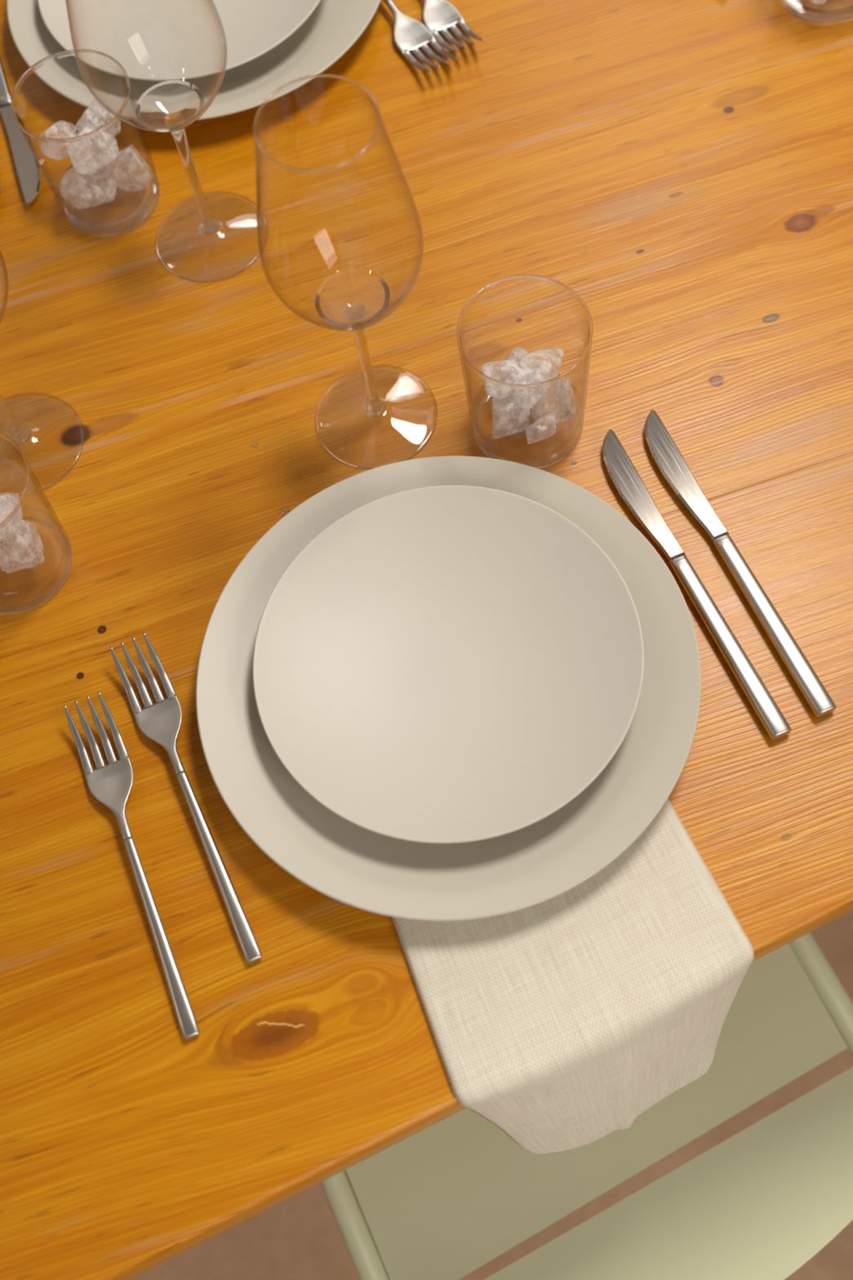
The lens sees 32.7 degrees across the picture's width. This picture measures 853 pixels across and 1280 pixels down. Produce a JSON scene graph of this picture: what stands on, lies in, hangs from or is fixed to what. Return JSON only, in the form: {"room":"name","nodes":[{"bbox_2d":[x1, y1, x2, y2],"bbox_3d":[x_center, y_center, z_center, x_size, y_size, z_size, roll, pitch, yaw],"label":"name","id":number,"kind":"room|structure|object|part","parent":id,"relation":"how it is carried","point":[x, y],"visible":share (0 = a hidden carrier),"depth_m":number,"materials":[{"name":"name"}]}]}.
{"room":"dining room","nodes":[
{"label":"dining room","id":0,"kind":"room"},
{"bbox_2d":[129,911,852,1279],"bbox_3d":[-0.011,0.184,1.589,8.000,0.001,8.000,-25,65,-7],"label":"floor","id":1,"kind":"structure","parent":0,"point":[298,1237],"depth_m":1.41,"materials":[{"name":"beige tile"}]},
{"bbox_2d":[0,0,852,1279],"bbox_3d":[0.009,-0.089,1.299,2.100,0.750,0.993,-25,65,-7],"label":"dining table","id":2,"kind":"object","parent":1,"relation":"on","point":[684,168],"visible":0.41,"depth_m":0.90,"materials":[{"name":"brown wood"}]},
{"bbox_2d":[0,57,40,205],"bbox_3d":[-0.303,-0.394,1.048,0.017,0.008,0.218,-19,65,-4],"label":"table knife","id":3,"kind":"object","parent":2,"relation":"on","point":[28,169],"visible":0.87,"depth_m":1.02,"materials":[{"name":"silver metal"}]},
{"bbox_3d":[-0.320,-0.433,1.068,0.012,0.008,0.122,-19,65,-4],"label":"handle","id":4,"kind":"part","parent":3,"relation":"part of","materials":[{"name":"silver metal"}]},
{"bbox_3d":[-0.283,-0.343,1.022,0.017,0.004,0.096,-19,65,-4],"label":"blade","id":5,"kind":"part","parent":3,"relation":"part of","materials":[{"name":"silver metal"}]},
{"bbox_2d":[0,431,71,613],"bbox_3d":[-0.253,-0.066,0.844,0.076,0.095,0.076,-25,65,-7],"label":"tumbler","id":6,"kind":"object","parent":2,"relation":"on","point":[27,588],"visible":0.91,"depth_m":0.88,"materials":[{"name":"clear glass"}]},
{"bbox_2d":[0,493,22,541],"bbox_3d":[-0.250,-0.069,0.842,0.027,0.025,0.035,18,68,13],"label":"ice chunk","id":7,"kind":"object","parent":6,"relation":"in","point":[10,507],"visible":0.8,"depth_m":0.84,"materials":[{"name":"white"}]},
{"bbox_2d":[0,492,24,540],"bbox_3d":[-0.255,-0.072,0.873,0.024,0.034,0.031,-2,65,4],"label":"ice chunk","id":8,"kind":"object","parent":6,"relation":"in","point":[15,500],"visible":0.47,"depth_m":0.87,"materials":[{"name":"white"}]},
{"bbox_2d":[0,518,44,573],"bbox_3d":[-0.240,-0.055,0.860,0.025,0.037,0.030,-8,65,1],"label":"ice chunk","id":9,"kind":"object","parent":6,"relation":"in","point":[13,556],"visible":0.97,"depth_m":0.85,"materials":[{"name":"white"}]},
{"bbox_2d":[0,249,84,496],"bbox_3d":[-0.265,-0.176,0.811,0.086,0.249,0.086,34,72,19],"label":"wine glass","id":10,"kind":"object","parent":2,"relation":"on","point":[48,431],"visible":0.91,"depth_m":0.91,"materials":[{"name":"clear glass"}]},
{"bbox_2d":[0,249,8,324],"bbox_3d":[-0.270,-0.199,0.764,0.086,0.143,0.086,-25,65,-7],"label":"bowl","id":11,"kind":"object","parent":10,"relation":"on","point":[0,250],"depth_m":0.79,"materials":[{"name":"clear glass"}]},
{"bbox_3d":[-0.260,-0.148,0.872,0.015,0.096,0.015,-25,65,-7],"label":"stem","id":12,"kind":"part","parent":10,"relation":"part of","materials":[{"name":"clear glass"}]},
{"bbox_2d":[10,48,159,235],"bbox_3d":[-0.221,-0.325,0.961,0.076,0.095,0.076,-25,65,-7],"label":"tumbler","id":13,"kind":"object","parent":2,"relation":"on","point":[130,209],"visible":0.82,"depth_m":0.99,"materials":[{"name":"clear glass"}]},
{"bbox_2d":[38,120,76,159],"bbox_3d":[-0.243,-0.329,0.957,0.026,0.027,0.020,-12,65,-1],"label":"ice chunk","id":14,"kind":"object","parent":13,"relation":"in","point":[48,148],"visible":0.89,"depth_m":0.96,"materials":[{"name":"white"}]},
{"bbox_2d":[58,164,116,208],"bbox_3d":[-0.227,-0.303,0.975,0.034,0.029,0.026,6,66,8],"label":"ice chunk","id":15,"kind":"object","parent":13,"relation":"in","point":[82,200],"visible":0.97,"depth_m":0.97,"materials":[{"name":"white ice"}]},
{"bbox_2d":[76,137,107,179],"bbox_3d":[-0.226,-0.326,0.986,0.023,0.032,0.026,-11,65,0],"label":"ice chunk","id":16,"kind":"object","parent":13,"relation":"in","point":[95,158],"visible":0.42,"depth_m":0.99,"materials":[{"name":"white ice"}]},
{"bbox_2d":[66,124,119,174],"bbox_3d":[-0.219,-0.322,0.956,0.033,0.028,0.029,-21,65,-5],"label":"ice chunk","id":17,"kind":"object","parent":13,"relation":"in","point":[84,155],"visible":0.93,"depth_m":0.96,"materials":[{"name":"white ice"}]},
{"bbox_2d":[75,98,120,142],"bbox_3d":[-0.220,-0.343,0.961,0.026,0.025,0.028,40,74,20],"label":"ice chunk","id":18,"kind":"object","parent":13,"relation":"in","point":[92,112],"visible":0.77,"depth_m":0.96,"materials":[{"name":"white"}]},
{"bbox_2d":[103,144,153,191],"bbox_3d":[-0.203,-0.318,0.983,0.035,0.037,0.022,6,66,8],"label":"ice chunk","id":19,"kind":"object","parent":13,"relation":"in","point":[135,161],"visible":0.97,"depth_m":0.98,"materials":[{"name":"white ice"}]},
{"bbox_2d":[63,691,199,1039],"bbox_3d":[-0.158,0.120,0.790,0.027,0.016,0.200,-21,65,-5],"label":"fork","id":20,"kind":"object","parent":2,"relation":"on","point":[111,784],"visible":1,"depth_m":0.81,"materials":[{"name":"silver metal"}]},
{"bbox_3d":[-0.142,0.157,0.775,0.009,0.009,0.114,-21,65,-5],"label":"handle","id":21,"kind":"part","parent":20,"relation":"part of","materials":[{"name":"silver metal"}]},
{"bbox_2d":[65,0,268,282],"bbox_3d":[-0.155,-0.324,0.870,0.086,0.249,0.086,34,72,19],"label":"wine glass","id":22,"kind":"object","parent":2,"relation":"on","point":[208,237],"visible":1,"depth_m":0.97,"materials":[{"name":"clear glass"}]},
{"bbox_2d":[65,0,227,133],"bbox_3d":[-0.159,-0.347,0.823,0.086,0.143,0.086,-25,65,-7],"label":"bowl","id":23,"kind":"object","parent":22,"relation":"on","point":[171,106],"depth_m":0.88,"materials":[{"name":"clear glass"}]},
{"bbox_3d":[-0.150,-0.296,0.930,0.015,0.096,0.015,-25,65,-7],"label":"stem","id":24,"kind":"part","parent":22,"relation":"part of","materials":[{"name":"clear glass"}]},
{"bbox_2d":[109,632,262,964],"bbox_3d":[-0.131,0.085,0.804,0.027,0.016,0.200,-24,65,-6],"label":"fork","id":25,"kind":"object","parent":2,"relation":"on","point":[160,722],"visible":1,"depth_m":0.82,"materials":[{"name":"silver metal"}]},
{"bbox_3d":[-0.114,0.122,0.789,0.009,0.009,0.114,-24,65,-6],"label":"handle","id":26,"kind":"part","parent":25,"relation":"part of","materials":[{"name":"silver metal"}]},
{"bbox_2d":[6,0,380,119],"bbox_3d":[-0.166,-0.477,1.066,0.280,0.026,0.280,20,68,14],"label":"dinner plate","id":27,"kind":"object","parent":2,"relation":"on","point":[333,27],"visible":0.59,"depth_m":1.03,"materials":[{"name":"ceramic"}]},
{"bbox_2d":[37,0,320,80],"bbox_3d":[-0.173,-0.476,1.057,0.215,0.029,0.215,-6,65,2],"label":"plate","id":28,"kind":"object","parent":27,"relation":"on","point":[153,40],"visible":0.98,"depth_m":1.04,"materials":[{"name":"ceramic"}]},
{"bbox_2d":[250,441,257,448],"bbox_3d":[-0.108,-0.122,0.909,0.005,0.001,0.005,-25,65,-7],"label":"crumb","id":29,"kind":"object","parent":2,"relation":"on","point":[254,444],"visible":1,"depth_m":0.91,"materials":[{"name":"orange food"}]},
{"bbox_2d":[279,506,289,515],"bbox_3d":[-0.087,-0.079,0.887,0.006,0.002,0.006,-25,65,-7],"label":"crumb","id":30,"kind":"object","parent":2,"relation":"on","point":[284,510],"visible":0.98,"depth_m":0.89,"materials":[{"name":"orange food"}]},
{"bbox_2d":[253,74,437,469],"bbox_3d":[-0.042,-0.192,0.798,0.086,0.249,0.086,34,72,19],"label":"wine glass","id":31,"kind":"object","parent":2,"relation":"on","point":[371,416],"visible":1,"depth_m":0.90,"materials":[{"name":"clear glass"}]},
{"bbox_2d":[253,74,423,331],"bbox_3d":[-0.046,-0.214,0.750,0.086,0.143,0.086,-25,65,-7],"label":"bowl","id":32,"kind":"object","parent":31,"relation":"on","point":[351,298],"depth_m":0.81,"materials":[{"name":"clear glass"}]},
{"bbox_3d":[-0.036,-0.164,0.859,0.015,0.096,0.015,-25,65,-7],"label":"stem","id":33,"kind":"part","parent":31,"relation":"part of","materials":[{"name":"clear glass"}]},
{"bbox_2d":[382,0,457,71],"bbox_3d":[-0.035,-0.473,1.055,0.027,0.016,0.200,-28,66,-8],"label":"fork","id":34,"kind":"object","parent":2,"relation":"on","point":[410,35],"visible":1,"depth_m":1.04,"materials":[{"name":"silver metal"}]},
{"bbox_2d":[195,455,701,921],"bbox_3d":[0.011,0.023,0.818,0.280,0.026,0.280,20,68,14],"label":"dinner plate","id":35,"kind":"object","parent":2,"relation":"on","point":[348,863],"visible":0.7,"depth_m":0.79,"materials":[{"name":"ceramic"}]},
{"bbox_2d":[253,484,644,844],"bbox_3d":[0.012,0.014,0.813,0.215,0.029,0.215,-6,65,2],"label":"plate","id":36,"kind":"object","parent":35,"relation":"on","point":[451,664],"visible":1,"depth_m":0.81,"materials":[{"name":"ceramic"}]},
{"bbox_2d":[422,0,484,52],"bbox_3d":[-0.013,-0.490,1.061,0.027,0.016,0.200,-26,65,-7],"label":"fork","id":37,"kind":"object","parent":2,"relation":"on","point":[438,15],"visible":1,"depth_m":1.04,"materials":[{"name":"silver metal"}]},
{"bbox_2d":[456,274,593,468],"bbox_3d":[0.059,-0.154,0.857,0.076,0.095,0.076,-25,65,-7],"label":"tumbler","id":38,"kind":"object","parent":2,"relation":"on","point":[514,447],"visible":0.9,"depth_m":0.88,"materials":[{"name":"clear glass"}]},
{"bbox_2d":[480,360,526,399],"bbox_3d":[0.044,-0.152,0.856,0.028,0.025,0.025,14,67,11],"label":"ice chunk","id":39,"kind":"object","parent":38,"relation":"in","point":[486,370],"visible":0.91,"depth_m":0.85,"materials":[{"name":"white"}]},
{"bbox_2d":[492,394,530,439],"bbox_3d":[0.051,-0.135,0.873,0.023,0.040,0.024,-2,65,4],"label":"ice chunk","id":40,"kind":"object","parent":38,"relation":"in","point":[503,413],"visible":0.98,"depth_m":0.87,"materials":[{"name":"white"}]},
{"bbox_2d":[496,346,548,400],"bbox_3d":[0.061,-0.161,0.884,0.033,0.033,0.028,23,69,15],"label":"ice chunk","id":41,"kind":"object","parent":38,"relation":"in","point":[515,357],"visible":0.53,"depth_m":0.88,"materials":[{"name":"white ice"}]},
{"bbox_2d":[510,368,550,408],"bbox_3d":[0.061,-0.147,0.856,0.018,0.024,0.026,33,72,18],"label":"ice chunk","id":42,"kind":"object","parent":38,"relation":"in","point":[540,375],"visible":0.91,"depth_m":0.85,"materials":[{"name":"white"}]},
{"bbox_2d":[525,413,555,444],"bbox_3d":[0.069,-0.127,0.875,0.018,0.023,0.017,-5,65,3],"label":"ice chunk","id":43,"kind":"object","parent":38,"relation":"in","point":[534,426],"visible":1,"depth_m":0.88,"materials":[{"name":"white"}]},
{"bbox_2d":[519,347,564,382],"bbox_3d":[0.070,-0.162,0.862,0.020,0.025,0.035,36,73,19],"label":"ice chunk","id":44,"kind":"object","parent":38,"relation":"in","point":[545,366],"visible":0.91,"depth_m":0.86,"materials":[{"name":"white ice"}]},
{"bbox_2d":[531,377,576,424],"bbox_3d":[0.075,-0.144,0.875,0.024,0.033,0.030,-21,65,-5],"label":"ice chunk","id":45,"kind":"object","parent":38,"relation":"in","point":[566,402],"visible":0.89,"depth_m":0.87,"materials":[{"name":"white"}]},
{"bbox_2d":[391,798,754,1155],"bbox_3d":[0.079,0.183,0.803,0.173,0.108,0.167,-25,65,-7],"label":"napkin","id":46,"kind":"object","parent":2,"relation":"on","point":[559,1021],"visible":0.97,"depth_m":0.76,"materials":[{"name":"fabric"}]},
{"bbox_2d":[602,429,791,740],"bbox_3d":[0.149,-0.036,0.841,0.017,0.008,0.218,-23,65,-6],"label":"table knife","id":47,"kind":"object","parent":2,"relation":"on","point":[623,473],"visible":1,"depth_m":0.83,"materials":[{"name":"silver metal"}]},
{"bbox_3d":[0.125,-0.086,0.865,0.017,0.004,0.096,-23,65,-6],"label":"blade","id":48,"kind":"part","parent":47,"relation":"part of","materials":[{"name":"silver metal"}]},
{"bbox_3d":[0.170,0.002,0.821,0.012,0.008,0.122,-23,65,-6],"label":"handle","id":49,"kind":"part","parent":47,"relation":"part of","materials":[{"name":"silver metal"}]},
{"bbox_2d":[644,409,836,717],"bbox_3d":[0.175,-0.048,0.844,0.017,0.008,0.218,-23,65,-6],"label":"table knife","id":50,"kind":"object","parent":2,"relation":"on","point":[664,451],"visible":1,"depth_m":0.84,"materials":[{"name":"silver metal"}]},
{"bbox_3d":[0.151,-0.098,0.869,0.017,0.004,0.096,-23,65,-6],"label":"blade","id":51,"kind":"part","parent":50,"relation":"part of","materials":[{"name":"silver metal"}]},
{"bbox_3d":[0.196,-0.010,0.824,0.012,0.008,0.122,-23,65,-6],"label":"handle","id":52,"kind":"part","parent":50,"relation":"part of","materials":[{"name":"silver metal"}]},
{"bbox_2d":[777,0,852,24],"bbox_3d":[0.278,-0.480,0.989,0.076,0.095,0.076,-25,65,-7],"label":"tumbler","id":53,"kind":"object","parent":2,"relation":"on","point":[832,11],"visible":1,"depth_m":1.01,"materials":[{"name":"clear glass"}]},
{"bbox_2d":[810,0,826,4],"bbox_3d":[0.272,-0.458,1.002,0.030,0.035,0.027,-38,68,-12],"label":"ice chunk","id":54,"kind":"object","parent":53,"relation":"in","point":[813,1],"visible":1,"depth_m":1.01,"materials":[{"name":"white"}]},
{"bbox_2d":[320,932,852,1279],"bbox_3d":[0.128,0.349,1.040,0.427,0.827,0.686,-25,65,-7],"label":"chair","id":55,"kind":"object","parent":1,"relation":"on","point":[444,1201],"visible":0.2,"depth_m":0.99,"materials":[{"name":"green paint"}]},
{"bbox_3d":[-0.063,0.379,1.012,0.020,0.020,0.545,-25,65,-6],"label":"rail","id":56,"kind":"part","parent":55,"relation":"part of","materials":[{"name":"green paint"}]},
{"bbox_3d":[0.273,0.222,1.055,0.021,0.020,0.545,-25,65,-7],"label":"rail","id":57,"kind":"part","parent":55,"relation":"part of","materials":[{"name":"green paint"}]}
]}

